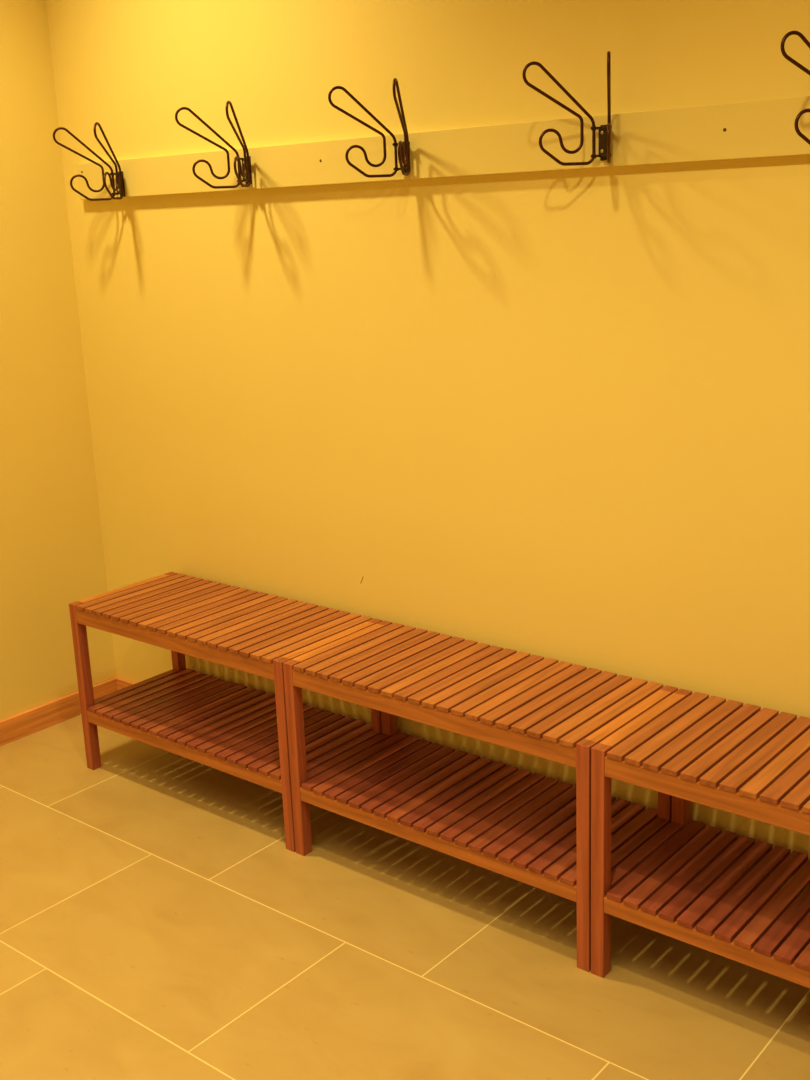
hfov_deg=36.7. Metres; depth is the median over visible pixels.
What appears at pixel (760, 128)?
board
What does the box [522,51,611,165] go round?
coat hook
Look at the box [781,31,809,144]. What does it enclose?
coat hook
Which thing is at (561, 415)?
wall
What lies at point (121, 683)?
baseboard
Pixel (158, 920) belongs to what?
floor
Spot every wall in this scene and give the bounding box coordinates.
[0,0,116,719]
[46,0,809,895]
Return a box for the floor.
[0,714,809,1079]
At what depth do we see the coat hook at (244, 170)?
2.78 m
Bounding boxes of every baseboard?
[0,678,116,745]
[114,677,809,929]
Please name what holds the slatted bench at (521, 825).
on the floor
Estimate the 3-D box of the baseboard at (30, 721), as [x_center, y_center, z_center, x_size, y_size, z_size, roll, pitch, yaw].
[-2.027,0.852,2.269,0.014,0.067,3.686,10,19,38]
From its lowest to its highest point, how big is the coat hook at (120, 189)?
0.179 m
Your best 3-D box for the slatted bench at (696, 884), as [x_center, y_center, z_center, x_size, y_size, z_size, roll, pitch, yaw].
[0.730,0.594,2.083,0.753,0.450,0.337,10,19,38]
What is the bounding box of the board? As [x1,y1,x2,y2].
[77,96,809,199]
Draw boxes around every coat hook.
[53,122,124,200]
[175,101,251,188]
[328,78,410,177]
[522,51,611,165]
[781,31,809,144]
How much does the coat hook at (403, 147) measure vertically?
0.179 m
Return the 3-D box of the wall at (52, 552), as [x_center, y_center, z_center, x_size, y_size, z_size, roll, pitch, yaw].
[-2.131,-0.600,1.933,0.120,3.150,3.700,10,19,38]
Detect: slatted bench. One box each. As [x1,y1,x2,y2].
[69,572,381,851]
[283,621,677,971]
[591,688,809,987]
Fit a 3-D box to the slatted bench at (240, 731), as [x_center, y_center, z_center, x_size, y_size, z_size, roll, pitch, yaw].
[-0.441,0.390,3.022,0.753,0.450,0.337,10,19,38]

